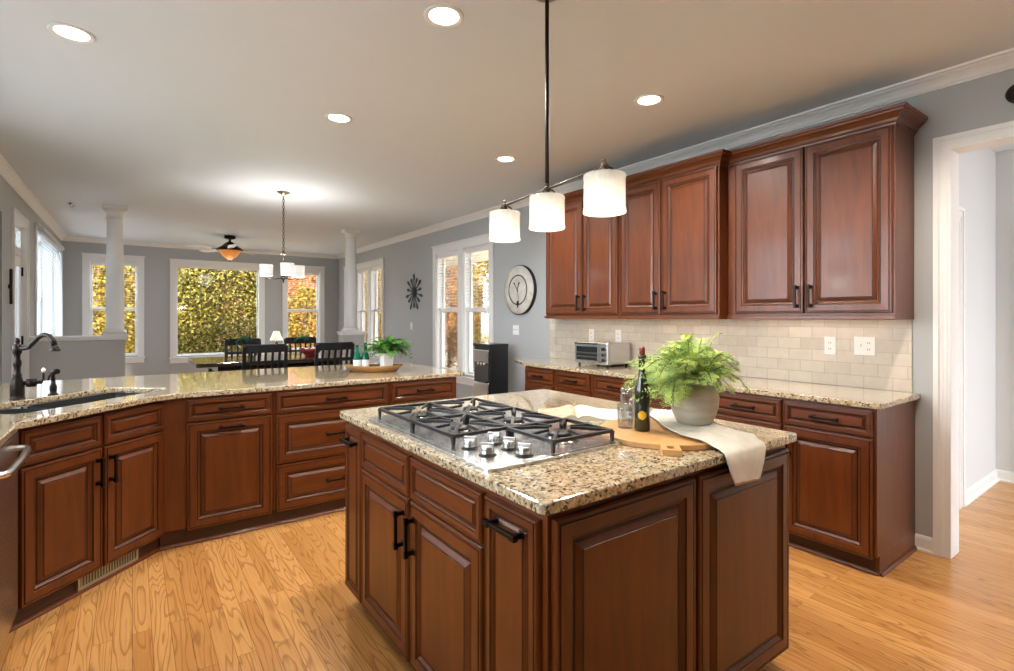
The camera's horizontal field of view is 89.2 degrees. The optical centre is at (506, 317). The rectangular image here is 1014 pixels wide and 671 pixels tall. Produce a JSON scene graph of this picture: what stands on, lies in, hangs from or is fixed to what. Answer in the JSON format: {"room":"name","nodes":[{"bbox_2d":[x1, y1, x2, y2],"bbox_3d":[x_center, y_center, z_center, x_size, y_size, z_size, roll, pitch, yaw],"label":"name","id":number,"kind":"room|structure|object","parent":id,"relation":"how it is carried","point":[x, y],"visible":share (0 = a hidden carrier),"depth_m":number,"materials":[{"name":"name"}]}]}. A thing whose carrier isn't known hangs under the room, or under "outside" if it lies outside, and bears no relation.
{"room":"kitchen","nodes":[
{"label":"kitchen","id":0,"kind":"room"},
{"bbox_2d":[0,175,60,409],"bbox_3d":[-3.492,-0.011,2.992,0.160,2.743,14.150,0,0,-36],"label":"wall","id":1,"kind":"structure","parent":0,"point":[9,198],"depth_m":5.03,"materials":[{"name":"grey paint"}]},
{"bbox_2d":[8,269,12,303],"bbox_3d":[-4.854,-0.300,5.025,0.032,0.348,0.066,0,0,-36],"label":"wall ornament","id":2,"kind":"object","parent":1,"relation":"attached to","point":[10,285],"visible":1,"depth_m":5.02,"materials":[{"name":"black metal"}]},
{"bbox_2d":[11,207,28,408],"bbox_3d":[-5.278,0.128,5.465,0.186,2.465,0.920,0,0,-36],"label":"door","id":3,"kind":"structure","parent":1,"relation":"in","point":[19,222],"depth_m":5.74,"materials":[{"name":"white wood"}]},
{"bbox_2d":[0,154,66,240],"bbox_3d":[-3.396,-1.343,3.062,0.078,0.080,14.150,0,0,-36],"label":"trim","id":4,"kind":"structure","parent":1,"relation":"attached to","point":[8,174],"depth_m":5.67,"materials":[{"name":"white wood"}]},
{"bbox_2d":[34,222,59,335],"bbox_3d":[-6.629,-0.243,7.345,0.215,1.867,2.550,0,0,-36],"label":"window","id":5,"kind":"structure","parent":1,"relation":"in","point":[37,233],"depth_m":6.76,"materials":[{"name":"white"}]},
{"bbox_2d":[38,226,63,335],"bbox_3d":[-6.545,-0.301,7.407,0.055,1.678,2.440,0,0,-36],"label":"window blind","id":6,"kind":"object","parent":5,"relation":"attached to","point":[51,313],"visible":0.76,"depth_m":7.20,"materials":[{"name":"white"}]},
{"bbox_2d":[29,340,124,405],"bbox_3d":[-5.167,0.820,6.195,0.905,1.080,0.140,0,0,-36],"label":"wall","id":7,"kind":"structure","parent":0,"point":[90,358],"depth_m":6.15,"materials":[{"name":"grey paint"}]},
{"bbox_2d":[28,335,127,341],"bbox_3d":[-5.155,0.253,6.204,0.935,0.055,0.220,0,0,-36],"label":"trim","id":8,"kind":"structure","parent":7,"relation":"on","point":[87,337],"depth_m":6.15,"materials":[{"name":"white"}]},
{"bbox_2d":[102,203,127,335],"bbox_3d":[-4.882,-0.579,6.403,0.250,1.608,0.244,0,0,-36],"label":"column","id":9,"kind":"structure","parent":8,"relation":"on","point":[114,242],"depth_m":6.33,"materials":[{"name":"white"}]},
{"bbox_2d":[61,241,337,375],"bbox_3d":[-5.746,-0.011,10.203,5.010,2.743,0.160,0,0,-36],"label":"wall","id":10,"kind":"structure","parent":0,"point":[156,260],"depth_m":9.61,"materials":[{"name":"grey paint"}]},
{"bbox_2d":[81,253,145,362],"bbox_3d":[-7.047,-0.143,9.221,0.920,1.947,0.215,0,0,-36],"label":"window","id":11,"kind":"structure","parent":10,"relation":"in","point":[87,276],"depth_m":9.29,"materials":[{"name":"white wood"}]},
{"bbox_2d":[91,261,136,310],"bbox_3d":[-7.038,-0.548,9.209,0.650,0.873,0.055,0,0,-36],"label":"window blind","id":12,"kind":"object","parent":11,"relation":"attached to","point":[99,263],"visible":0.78,"depth_m":9.09,"materials":[{"name":"white"}]},
{"bbox_2d":[62,236,337,258],"bbox_3d":[-5.668,-1.343,10.113,4.710,0.080,0.078,0,0,-36],"label":"trim","id":13,"kind":"structure","parent":10,"relation":"attached to","point":[68,238],"depth_m":9.66,"materials":[{"name":"white wood"}]},
{"bbox_2d":[169,258,264,362],"bbox_3d":[-5.710,-0.116,10.196,1.680,1.972,0.215,0,0,-36],"label":"window","id":14,"kind":"structure","parent":10,"relation":"in","point":[175,264],"depth_m":9.95,"materials":[{"name":"white wood"}]},
{"bbox_2d":[281,265,325,353],"bbox_3d":[-4.416,-0.143,11.138,0.910,1.947,0.215,0,0,-36],"label":"window","id":15,"kind":"structure","parent":10,"relation":"in","point":[320,285],"depth_m":11.28,"materials":[{"name":"white wood"}]},
{"bbox_2d":[288,272,318,311],"bbox_3d":[-4.407,-0.548,11.126,0.640,0.873,0.055,0,0,-36],"label":"window blind","id":16,"kind":"object","parent":15,"relation":"attached to","point":[307,273],"visible":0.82,"depth_m":11.02,"materials":[{"name":"white"}]},
{"bbox_2d":[339,335,364,364],"bbox_3d":[-2.462,0.820,8.167,0.360,1.080,0.140,0,0,-36],"label":"wall","id":17,"kind":"structure","parent":0,"point":[359,340],"depth_m":8.12,"materials":[{"name":"grey paint"}]},
{"bbox_2d":[337,331,366,334],"bbox_3d":[-2.462,0.253,8.167,0.420,0.055,0.220,0,0,-36],"label":"trim","id":18,"kind":"structure","parent":17,"relation":"on","point":[338,332],"depth_m":8.09,"materials":[{"name":"white"}]},
{"bbox_2d":[341,228,360,331],"bbox_3d":[-2.478,-0.579,8.155,0.250,1.608,0.244,0,0,-36],"label":"column","id":19,"kind":"structure","parent":18,"relation":"on","point":[350,234],"depth_m":8.08,"materials":[{"name":"white"}]},
{"bbox_2d":[378,353,393,365],"bbox_3d":[-0.999,0.365,4.258,0.102,0.135,0.102,0,0,-36],"label":"pot","id":20,"kind":"object","parent":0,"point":[384,360],"depth_m":4.22,"materials":[{"name":"white ceramic"}]},
{"bbox_2d":[0,0,1013,261],"bbox_3d":[-0.801,-1.458,4.768,9.680,0.150,15.650,0,0,-36],"label":"ceiling","id":21,"kind":"structure","parent":0,"point":[192,117],"depth_m":3.15,"materials":[{"name":"white paint"}]},
{"bbox_2d":[47,22,95,43],"bbox_3d":[-2.117,-1.379,2.501,0.184,0.007,0.184,0,0,-36],"label":"recessed light","id":22,"kind":"object","parent":21,"relation":"in","point":[69,32],"visible":1,"depth_m":2.49,"materials":[{"name":"white plastic"}]},
{"bbox_2d":[184,235,273,261],"bbox_3d":[-4.702,-1.161,8.706,1.328,0.445,1.292,0,0,-36],"label":"ceiling fan","id":23,"kind":"object","parent":21,"relation":"hanging from","point":[229,250],"visible":1,"depth_m":8.66,"materials":[{"name":"brown metal"}]},
{"bbox_2d":[259,191,304,282],"bbox_3d":[-2.441,-0.879,5.659,0.467,1.008,0.442,0,0,-36],"label":"chandelier","id":24,"kind":"object","parent":21,"relation":"hanging from","point":[286,269],"visible":1,"depth_m":5.65,"materials":[{"name":"white glass"}]},
{"bbox_2d":[325,113,352,123],"bbox_3d":[-1.166,-1.379,3.569,0.184,0.007,0.184,0,0,-36],"label":"recessed light","id":25,"kind":"object","parent":21,"relation":"in","point":[340,118],"visible":1,"depth_m":3.56,"materials":[{"name":"white"}]},
{"bbox_2d":[424,4,463,27],"bbox_3d":[-0.289,-1.379,2.360,0.184,0.007,0.184,0,0,-36],"label":"recessed light","id":26,"kind":"object","parent":21,"relation":"in","point":[438,15],"visible":1,"depth_m":2.35,"materials":[{"name":"white"}]},
{"bbox_2d":[495,156,515,162],"bbox_3d":[-0.009,-1.379,4.494,0.184,0.007,0.184,0,0,-36],"label":"recessed light","id":27,"kind":"object","parent":21,"relation":"in","point":[504,159],"visible":1,"depth_m":4.50,"materials":[{"name":"white"}]},
{"bbox_2d":[489,0,626,242],"bbox_3d":[0.171,-0.879,2.191,0.156,1.007,0.912,0,0,-29],"label":"pendant light","id":28,"kind":"object","parent":21,"relation":"hanging from","point":[604,188],"visible":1,"depth_m":2.13,"materials":[{"name":"white glass"}]},
{"bbox_2d":[634,94,663,106],"bbox_3d":[0.904,-1.379,3.273,0.184,0.007,0.184,0,0,-36],"label":"recessed light","id":29,"kind":"object","parent":21,"relation":"in","point":[646,100],"visible":1,"depth_m":3.27,"materials":[{"name":"white"}]},
{"bbox_2d":[0,371,1013,670],"bbox_3d":[-0.267,1.390,5.342,8.140,0.060,14.470,0,0,-36],"label":"floor","id":30,"kind":"structure","parent":0,"point":[274,598],"depth_m":2.38,"materials":[{"name":"brown wood"}]},
{"bbox_2d":[0,431,31,653],"bbox_3d":[-2.125,0.921,1.817,0.624,0.878,0.592,0,0,-36],"label":"dishwasher","id":31,"kind":"object","parent":30,"relation":"on","point":[10,463],"visible":0.94,"depth_m":2.03,"materials":[{"name":"silver metal"}]},
{"bbox_2d":[9,401,164,632],"bbox_3d":[-2.334,0.919,2.668,0.640,0.882,0.852,0,0,9],"label":"base cabinet","id":32,"kind":"object","parent":30,"relation":"on","point":[90,487],"visible":0.88,"depth_m":2.52,"materials":[{"name":"brown wood"}]},
{"bbox_2d":[76,549,137,591],"bbox_3d":[-2.076,1.305,2.682,0.013,0.074,0.340,0,0,9],"label":"vent","id":33,"kind":"object","parent":32,"relation":"attached to","point":[112,567],"visible":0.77,"depth_m":2.66,"materials":[{"name":"beige metal"}]},
{"bbox_2d":[160,391,272,550],"bbox_3d":[-2.031,0.919,3.526,0.610,0.882,1.007,0,0,-36],"label":"base cabinet","id":34,"kind":"object","parent":30,"relation":"on","point":[218,450],"visible":0.99,"depth_m":3.14,"materials":[{"name":"brown wood"}]},
{"bbox_2d":[224,338,261,355],"bbox_3d":[-3.092,0.811,6.095,0.438,1.101,0.482,0,0,-36],"label":"dining chair","id":35,"kind":"object","parent":30,"relation":"on","point":[255,341],"visible":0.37,"depth_m":6.22,"materials":[{"name":"black paint"}]},
{"bbox_2d":[234,335,251,343],"bbox_3d":[-3.227,0.269,6.268,0.244,0.115,0.105,0,0,-36],"label":"garland","id":36,"kind":"object","parent":35,"relation":"on","point":[243,337],"visible":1,"depth_m":6.27},
{"bbox_2d":[242,344,287,369],"bbox_3d":[-2.446,0.811,5.114,0.438,1.101,0.482,0,0,-36],"label":"dining chair","id":37,"kind":"object","parent":30,"relation":"on","point":[261,348],"visible":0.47,"depth_m":4.93,"materials":[{"name":"black paint"}]},
{"bbox_2d":[188,352,361,371],"bbox_3d":[-2.564,0.903,5.735,1.630,0.916,0.910,0,0,-36],"label":"dining table","id":38,"kind":"object","parent":30,"relation":"on","point":[225,363],"visible":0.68,"depth_m":5.42,"materials":[{"name":"brown wood"}]},
{"bbox_2d":[299,347,319,355],"bbox_3d":[-2.263,0.401,5.924,0.260,0.088,0.260,0,0,-36],"label":"bowl","id":39,"kind":"object","parent":38,"relation":"on","point":[308,352],"visible":0.77,"depth_m":5.83,"materials":[{"name":"red ceramic"}]},
{"bbox_2d":[284,337,316,353],"bbox_3d":[-2.551,0.811,6.489,0.438,1.101,0.482,0,0,-36],"label":"dining chair","id":40,"kind":"object","parent":30,"relation":"on","point":[290,340],"visible":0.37,"depth_m":6.63,"materials":[{"name":"black paint"}]},
{"bbox_2d":[273,382,388,525],"bbox_3d":[-1.462,0.919,3.942,0.796,0.882,1.007,0,0,-36],"label":"base cabinet","id":41,"kind":"object","parent":30,"relation":"on","point":[308,452],"visible":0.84,"depth_m":3.48,"materials":[{"name":"brown wood"}]},
{"bbox_2d":[314,342,354,365],"bbox_3d":[-1.908,0.811,5.505,0.438,1.101,0.482,0,0,-36],"label":"dining chair","id":42,"kind":"object","parent":30,"relation":"on","point":[335,346],"visible":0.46,"depth_m":5.32,"materials":[{"name":"black paint"}]},
{"bbox_2d":[389,377,455,404],"bbox_3d":[-0.905,0.919,4.345,0.575,0.882,1.010,0,0,-36],"label":"base cabinet","id":43,"kind":"object","parent":30,"relation":"on","point":[423,390],"visible":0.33,"depth_m":3.96,"materials":[{"name":"brown wood"}]},
{"bbox_2d":[473,342,508,395],"bbox_3d":[-0.202,0.835,6.089,0.292,1.050,0.364,0,0,-36],"label":"water dispenser","id":44,"kind":"object","parent":30,"relation":"on","point":[490,359],"visible":0.61,"depth_m":5.96,"materials":[{"name":"black plastic"}]},
{"bbox_2d":[525,366,593,397],"bbox_3d":[0.667,0.919,4.863,0.645,0.882,0.925,0,0,-36],"label":"base cabinet","id":45,"kind":"object","parent":30,"relation":"on","point":[536,378],"visible":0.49,"depth_m":4.65,"materials":[{"name":"brown wood"}]},
{"bbox_2d":[339,422,788,670],"bbox_3d":[0.145,0.919,2.212,1.291,0.882,1.497,0,0,-36],"label":"kitchen island","id":46,"kind":"object","parent":30,"relation":"on","point":[688,572],"visible":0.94,"depth_m":1.59,"materials":[{"name":"brown wood"}]},
{"bbox_2d":[340,389,796,514],"bbox_3d":[0.160,0.462,2.215,1.282,0.032,1.518,0,0,-36],"label":"island countertop","id":47,"kind":"structure","parent":46,"relation":"on","point":[550,487],"depth_m":1.57,"materials":[{"name":"stone"}]},
{"bbox_2d":[369,397,622,471],"bbox_3d":[-0.087,0.417,2.027,0.603,0.058,0.950,0,0,-36],"label":"gas cooktop","id":48,"kind":"object","parent":47,"relation":"in","point":[486,437],"visible":1,"depth_m":1.83,"materials":[{"name":"silver metal"}]},
{"bbox_2d":[538,405,629,421],"bbox_3d":[0.348,0.432,2.329,0.411,0.026,0.280,0,0,4],"label":"open cookbook","id":49,"kind":"object","parent":47,"relation":"on","point":[583,413],"visible":0.77,"depth_m":2.30,"materials":[{"name":"beige paper"}]},
{"bbox_2d":[600,418,714,456],"bbox_3d":[0.584,0.436,1.945,0.478,0.019,0.472,0,0,-36],"label":"cutting board","id":50,"kind":"object","parent":47,"relation":"on","point":[669,442],"visible":0.41,"depth_m":1.79,"materials":[{"name":"brown wood"}]},
{"bbox_2d":[617,403,633,428],"bbox_3d":[0.457,0.381,1.985,0.063,0.090,0.062,0,0,-36],"label":"glass tumbler","id":51,"kind":"object","parent":50,"relation":"on","point":[619,406],"visible":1,"depth_m":1.97,"materials":[{"name":"clear glass"}]},
{"bbox_2d":[620,387,634,420],"bbox_3d":[0.498,0.358,2.126,0.061,0.135,0.060,0,0,-36],"label":"glass tumbler","id":52,"kind":"object","parent":50,"relation":"on","point":[621,388],"visible":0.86,"depth_m":2.12,"materials":[{"name":"clear glass"}]},
{"bbox_2d":[634,347,649,431],"bbox_3d":[0.508,0.269,1.931,0.056,0.315,0.056,0,0,-36],"label":"oil bottle","id":53,"kind":"object","parent":50,"relation":"on","point":[641,407],"visible":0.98,"depth_m":1.91,"materials":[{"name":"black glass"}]},
{"bbox_2d":[650,409,765,485],"bbox_3d":[0.713,0.486,2.041,0.284,0.149,0.762,0,0,-11],"label":"linen towel","id":54,"kind":"object","parent":47,"relation":"on","point":[744,453],"visible":0.88,"depth_m":1.76,"materials":[{"name":"beige fabric"}]},
{"bbox_2d":[623,331,752,425],"bbox_3d":[0.689,0.233,2.000,0.519,0.364,0.372,0,0,-17],"label":"potted fern","id":55,"kind":"object","parent":54,"relation":"on","point":[689,377],"visible":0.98,"depth_m":1.93,"materials":[{"name":"green plant"}]},
{"bbox_2d":[670,380,719,425],"bbox_3d":[0.734,0.327,2.016,0.186,0.174,0.186,0,0,-36],"label":"pot","id":56,"kind":"object","parent":55,"relation":"attached to","point":[702,404],"depth_m":1.94,"materials":[{"name":"white ceramic"}]},
{"bbox_2d":[594,374,670,409],"bbox_3d":[1.260,0.919,4.048,0.645,0.882,1.080,0,0,-36],"label":"base cabinet","id":57,"kind":"object","parent":30,"relation":"on","point":[605,387],"visible":0.12,"depth_m":4.11,"materials":[{"name":"brown wood"}]},
{"bbox_2d":[714,390,916,576],"bbox_3d":[1.867,0.919,3.216,0.645,0.882,0.971,0,0,-36],"label":"base cabinet","id":58,"kind":"object","parent":30,"relation":"on","point":[852,469],"visible":0.56,"depth_m":2.85,"materials":[{"name":"brown wood"}]},
{"bbox_2d":[514,357,920,409],"bbox_3d":[1.173,0.462,4.197,0.619,0.032,3.397,0,0,-36],"label":"countertop","id":59,"kind":"structure","parent":58,"relation":"on","point":[877,399],"depth_m":3.22,"materials":[{"name":"stone"}]},
{"bbox_2d":[574,341,630,366],"bbox_3d":[0.875,0.338,4.776,0.351,0.215,0.410,0,0,-36],"label":"toaster oven","id":60,"kind":"object","parent":59,"relation":"on","point":[607,353],"visible":1,"depth_m":4.65,"materials":[{"name":"silver metal"}]},
{"bbox_3d":[-4.737,0.995,10.406,0.640,0.730,0.320,0,0,-36],"label":"console table","id":61,"kind":"object","parent":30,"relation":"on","visible":0},
{"bbox_2d":[270,331,282,343],"bbox_3d":[-4.677,0.457,10.425,0.254,0.345,0.254,0,0,-36],"label":"table lamp","id":62,"kind":"object","parent":61,"relation":"on","point":[276,336],"visible":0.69,"depth_m":10.35,"materials":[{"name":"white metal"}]},
{"bbox_3d":[-1.692,0.919,1.201,0.600,0.882,0.895,0,0,-36],"label":"base cabinet","id":63,"kind":"object","parent":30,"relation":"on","visible":0},
{"bbox_2d":[0,362,464,446],"bbox_3d":[-1.375,0.462,2.914,3.170,0.032,3.330,0,0,-36],"label":"countertop","id":64,"kind":"structure","parent":63,"relation":"on","point":[161,387],"depth_m":3.41,"materials":[{"name":"stone"}]},
{"bbox_2d":[9,332,60,399],"bbox_3d":[-2.541,0.264,2.802,0.296,0.364,0.124,0,0,9],"label":"faucet","id":65,"kind":"object","parent":64,"relation":"on","point":[17,386],"visible":1,"depth_m":2.78,"materials":[{"name":"brown metal"}]},
{"bbox_2d":[47,369,59,394],"bbox_3d":[-2.612,0.371,2.956,0.067,0.149,0.048,0,0,9],"label":"sprayer","id":66,"kind":"object","parent":64,"relation":"on","point":[53,387],"visible":1,"depth_m":2.95,"materials":[{"name":"brown metal"}]},
{"bbox_2d":[0,392,140,413],"bbox_3d":[-2.382,0.591,2.824,0.413,0.219,0.890,0,0,9],"label":"sink","id":67,"kind":"object","parent":64,"relation":"in","point":[39,407],"visible":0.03,"depth_m":2.99,"materials":[{"name":"grey metal"}]},
{"bbox_2d":[344,364,403,371],"bbox_3d":[-1.092,0.414,4.215,0.487,0.062,0.205,0,0,-4],"label":"wooden dough bowl","id":68,"kind":"object","parent":64,"relation":"on","point":[372,367],"visible":0.94,"depth_m":4.14,"materials":[{"name":"brown wood"}]},
{"bbox_2d":[353,345,360,365],"bbox_3d":[-1.220,0.329,4.184,0.061,0.208,0.061,0,0,-36],"label":"bottle","id":69,"kind":"object","parent":68,"relation":"in","point":[357,357],"visible":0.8,"depth_m":4.17,"materials":[{"name":"green glass"}]},
{"bbox_2d":[362,343,368,365],"bbox_3d":[-1.159,0.321,4.210,0.061,0.223,0.061,0,0,-36],"label":"bottle","id":70,"kind":"object","parent":68,"relation":"in","point":[365,356],"visible":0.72,"depth_m":4.19,"materials":[{"name":"green glass"}]},
{"bbox_2d":[362,335,412,365],"bbox_3d":[-0.993,0.291,4.255,0.420,0.283,0.390,0,0,-36],"label":"potted fern","id":71,"kind":"object","parent":68,"relation":"in","point":[385,349],"visible":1,"depth_m":4.21,"materials":[{"name":"green plant"}]},
{"bbox_2d":[338,68,1013,537],"bbox_3d":[0.436,-0.011,5.855,0.140,2.743,14.150,0,0,-36],"label":"wall","id":72,"kind":"structure","parent":0,"point":[981,102],"depth_m":5.70,"materials":[{"name":"grey paint"}]},
{"bbox_2d":[343,258,384,362],"bbox_3d":[-2.849,-0.108,10.316,0.195,1.957,2.200,0,0,-36],"label":"window","id":73,"kind":"structure","parent":72,"relation":"in","point":[370,321],"depth_m":9.97,"materials":[{"name":"white"}]},
{"bbox_2d":[359,269,366,311],"bbox_3d":[-2.853,-0.533,10.313,0.055,0.843,0.530,0,0,-36],"label":"window blind","id":74,"kind":"object","parent":73,"relation":"attached to","point":[364,270],"visible":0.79,"depth_m":10.30,"materials":[{"name":"white"}]},
{"bbox_2d":[372,266,380,310],"bbox_3d":[-2.441,-0.533,9.747,0.055,0.843,0.530,0,0,-36],"label":"window blind","id":75,"kind":"object","parent":73,"relation":"attached to","point":[378,268],"visible":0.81,"depth_m":9.76,"materials":[{"name":"white"}]},
{"bbox_2d":[406,274,422,309],"bbox_3d":[-1.526,-0.420,8.403,0.030,0.587,0.620,0,0,-36],"label":"sunburst ornament","id":76,"kind":"object","parent":72,"relation":"attached to","point":[414,290],"visible":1,"depth_m":8.39,"materials":[{"name":"black metal"}]},
{"bbox_2d":[431,233,493,385],"bbox_3d":[-0.611,-0.073,7.245,0.195,2.007,1.660,0,0,-36],"label":"window","id":77,"kind":"structure","parent":72,"relation":"in","point":[452,329],"depth_m":7.45,"materials":[{"name":"white wood"}]},
{"bbox_2d":[438,251,457,309],"bbox_3d":[-0.845,-0.528,7.557,0.055,0.833,0.610,0,0,-36],"label":"window blind","id":78,"kind":"object","parent":77,"relation":"attached to","point":[455,253],"visible":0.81,"depth_m":7.54,"materials":[{"name":"white"}]},
{"bbox_2d":[465,245,487,308],"bbox_3d":[-0.383,-0.528,6.922,0.055,0.833,0.600,0,0,-36],"label":"window blind","id":79,"kind":"object","parent":77,"relation":"attached to","point":[485,247],"visible":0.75,"depth_m":6.92,"materials":[{"name":"white"}]},
{"bbox_2d":[504,265,536,314],"bbox_3d":[0.138,-0.323,6.083,0.072,0.590,0.590,0,0,-36],"label":"wall clock","id":80,"kind":"object","parent":72,"relation":"attached to","point":[520,286],"visible":1,"depth_m":6.03,"materials":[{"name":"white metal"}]},
{"bbox_2d":[546,188,619,318],"bbox_3d":[0.811,-0.568,4.816,0.475,1.164,1.082,0,0,-36],"label":"upper cabinet","id":81,"kind":"object","parent":72,"relation":"attached to","point":[583,258],"visible":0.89,"depth_m":4.68,"materials":[{"name":"brown wood"}]},
{"bbox_2d":[546,316,619,318],"bbox_3d":[0.833,0.001,4.832,0.421,0.026,0.950,0,0,-36],"label":"light","id":82,"kind":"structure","parent":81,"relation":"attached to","point":[547,317],"depth_m":4.67,"materials":[{"name":"brown wood"}]},
{"bbox_2d":[336,48,1013,258],"bbox_3d":[0.348,-1.343,5.790,0.078,0.080,14.150,0,0,-36],"label":"trim","id":83,"kind":"structure","parent":72,"relation":"attached to","point":[1001,61],"depth_m":3.47,"materials":[{"name":"white wood"}]},
{"bbox_2d":[620,149,731,318],"bbox_3d":[1.379,-0.568,4.037,0.475,1.164,0.969,0,0,-36],"label":"upper cabinet","id":84,"kind":"object","parent":72,"relation":"attached to","point":[674,224],"visible":0.94,"depth_m":3.85,"materials":[{"name":"brown wood"}]},
{"bbox_2d":[620,315,726,318],"bbox_3d":[1.381,0.001,4.079,0.421,0.026,0.903,0,0,-36],"label":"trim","id":85,"kind":"structure","parent":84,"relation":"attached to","point":[621,316],"depth_m":3.89,"materials":[{"name":"brown wood"}]},
{"bbox_2d":[550,319,911,392],"bbox_3d":[1.436,0.217,4.353,0.012,0.456,3.255,0,0,-36],"label":"tile backsplash","id":86,"kind":"structure","parent":72,"relation":"attached to","point":[779,349],"depth_m":3.64,"materials":[{"name":"beige tile"}]},
{"bbox_2d":[615,330,620,341],"bbox_3d":[1.052,0.180,4.862,0.008,0.118,0.072,0,0,-36],"label":"wall outlet","id":87,"kind":"object","parent":86,"relation":"attached to","point":[617,332],"visible":0.93,"depth_m":4.86,"materials":[{"name":"white plastic"}]},
{"bbox_2d":[824,337,835,354],"bbox_3d":[2.128,0.188,3.385,0.008,0.118,0.072,0,0,-36],"label":"wall outlet","id":88,"kind":"object","parent":86,"relation":"attached to","point":[829,342],"visible":1,"depth_m":3.38,"materials":[{"name":"white plastic"}]},
{"bbox_2d":[854,337,875,355],"bbox_3d":[2.241,0.182,3.223,0.016,0.118,0.118,0,0,-36],"label":"wall outlet","id":89,"kind":"object","parent":86,"relation":"attached to","point":[865,346],"visible":1,"depth_m":3.22,"materials":[{"name":"white plastic"}]},
{"bbox_2d":[727,101,927,319],"bbox_3d":[1.979,-0.573,3.297,0.375,1.174,1.058,0,0,-36],"label":"upper cabinet","id":90,"kind":"object","parent":72,"relation":"attached to","point":[821,217],"visible":1,"depth_m":3.11,"materials":[{"name":"brown wood"}]},
{"bbox_2d":[727,315,913,319],"bbox_3d":[1.982,0.001,3.340,0.321,0.026,0.992,0,0,-36],"label":"light","id":91,"kind":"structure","parent":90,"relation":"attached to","point":[828,317],"depth_m":3.11,"materials":[{"name":"brown wood"}]},
{"bbox_2d":[915,533,932,554],"bbox_3d":[2.423,1.316,2.985,0.028,0.088,0.088,0,0,-36],"label":"baseboard","id":92,"kind":"structure","parent":72,"relation":"attached to","point":[923,543],"depth_m":2.98,"materials":[{"name":"white"}]},
{"bbox_2d":[933,120,1013,558],"bbox_3d":[2.847,0.168,2.545,0.192,2.384,1.128,0,0,-36],"label":"door frame","id":93,"kind":"structure","parent":72,"relation":"in","point":[947,149],"depth_m":2.91,"materials":[{"name":"white"}]},
{"bbox_2d":[1005,85,1013,102],"bbox_3d":[2.656,-1.165,2.668,0.025,0.100,0.100,0,0,-36],"label":"round wall decor","id":94,"kind":"object","parent":72,"relation":"attached to","point":[1009,95],"visible":1,"depth_m":2.69,"materials":[{"name":"black metal"}]},
{"bbox_2d":[959,148,995,489],"bbox_3d":[3.323,-0.011,3.820,2.130,2.743,0.120,0,0,-36],"label":"wall","id":95,"kind":"structure","parent":0,"point":[977,169],"depth_m":4.01,"materials":[{"name":"white paint"}]},
{"bbox_2d":[959,206,964,508],"bbox_3d":[2.883,0.290,3.481,0.900,2.140,0.148,0,0,-36],"label":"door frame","id":96,"kind":"structure","parent":95,"relation":"in","point":[961,209],"depth_m":3.65,"materials":[{"name":"white wood"}]},
{"bbox_2d":[965,469,998,505],"bbox_3d":[3.698,1.316,4.001,1.010,0.088,0.028,0,0,-36],"label":"baseboard","id":97,"kind":"structure","parent":95,"relation":"attached to","point":[977,489],"depth_m":3.97,"materials":[{"name":"white"}]},
{"bbox_2d":[996,149,1013,471],"bbox_3d":[5.227,-0.011,2.862,0.120,2.743,3.670,0,0,-36],"label":"wall","id":98,"kind":"structure","parent":0,"point":[1004,159],"depth_m":4.27,"materials":[{"name":"white paint"}]},
{"bbox_2d":[997,469,1013,483],"bbox_3d":[4.125,1.316,4.249,0.028,0.088,0.130,0,0,-36],"label":"baseboard","id":99,"kind":"structure","parent":98,"relation":"attached to","point":[1005,476],"depth_m":4.25,"materials":[{"name":"white"}]},
{"label":"outside","id":100,"kind":"structure","parent":0,"visible":0},
{"bbox_3d":[-1.848,1.785,11.027,60.000,0.150,70.000,0,0,-36],"label":"ground","id":101,"kind":"structure","parent":100,"visible":0},
{"bbox_2d":[93,264,134,352],"bbox_3d":[-9.321,-0.049,11.475,2.167,3.522,1.795,0,0,-36],"label":"shrub","id":102,"kind":"object","parent":101,"relation":"on","point":[128,302],"visible":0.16,"depth_m":11.64,"materials":[{"name":"plant"}]},
{"bbox_2d":[93,266,239,352],"bbox_3d":[-9.854,-0.181,14.668,4.173,3.850,2.290,0,0,-33],"label":"tree","id":103,"kind":"object","parent":101,"relation":"on","point":[132,271],"visible":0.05,"depth_m":14.13,"materials":[{"name":"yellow plant"}]},
{"bbox_2d":[178,268,256,353],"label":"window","id":104,"kind":"structure","parent":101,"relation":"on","point":[188,286],"depth_m":11.99,"materials":[{"name":"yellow plant"}]},
{"bbox_2d":[93,266,483,352],"bbox_3d":[-9.432,-0.365,19.482,20.300,4.150,1.000,0,0,-36],"label":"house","id":105,"kind":"structure","parent":101,"relation":"on","point":[98,266],"depth_m":20.03,"materials":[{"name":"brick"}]},
{"bbox_2d":[288,286,315,347],"bbox_3d":[-5.484,0.436,14.150,1.685,2.617,1.408,0,0,-36],"label":"shrub","id":106,"kind":"object","parent":101,"relation":"on","point":[301,296],"visible":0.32,"depth_m":13.93,"materials":[{"name":"yellow plant"}]},
{"bbox_2d":[288,274,315,347],"bbox_3d":[-6.094,-0.188,16.829,2.806,3.800,2.037,0,0,-39],"label":"autumn tree","id":107,"kind":"object","parent":101,"relation":"on","point":[299,282],"visible":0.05,"depth_m":16.23,"materials":[{"name":"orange plant"}]},
{"bbox_2d":[473,263,486,364],"bbox_3d":[-1.913,-0.787,16.627,2.541,4.996,2.566,0,0,11],"label":"autumn tree","id":108,"kind":"object","parent":101,"relation":"on","point":[480,279],"visible":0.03,"depth_m":16.65,"materials":[{"name":"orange plant"}]},
{"bbox_2d":[473,261,487,370],"bbox_3d":[-0.024,-0.740,14.462,2.978,4.904,2.701,0,0,-36],"label":"shrub","id":109,"kind":"object","parent":101,"relation":"on","point":[478,336],"visible":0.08,"depth_m":13.86,"materials":[{"name":"plant"}]},
{"bbox_2d":[473,261,487,342],"bbox_3d":[-1.183,-0.648,20.721,3.612,4.720,3.850,0,0,39],"label":"tree","id":110,"kind":"object","parent":101,"relation":"on","point":[482,261],"visible":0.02,"depth_m":19.75,"materials":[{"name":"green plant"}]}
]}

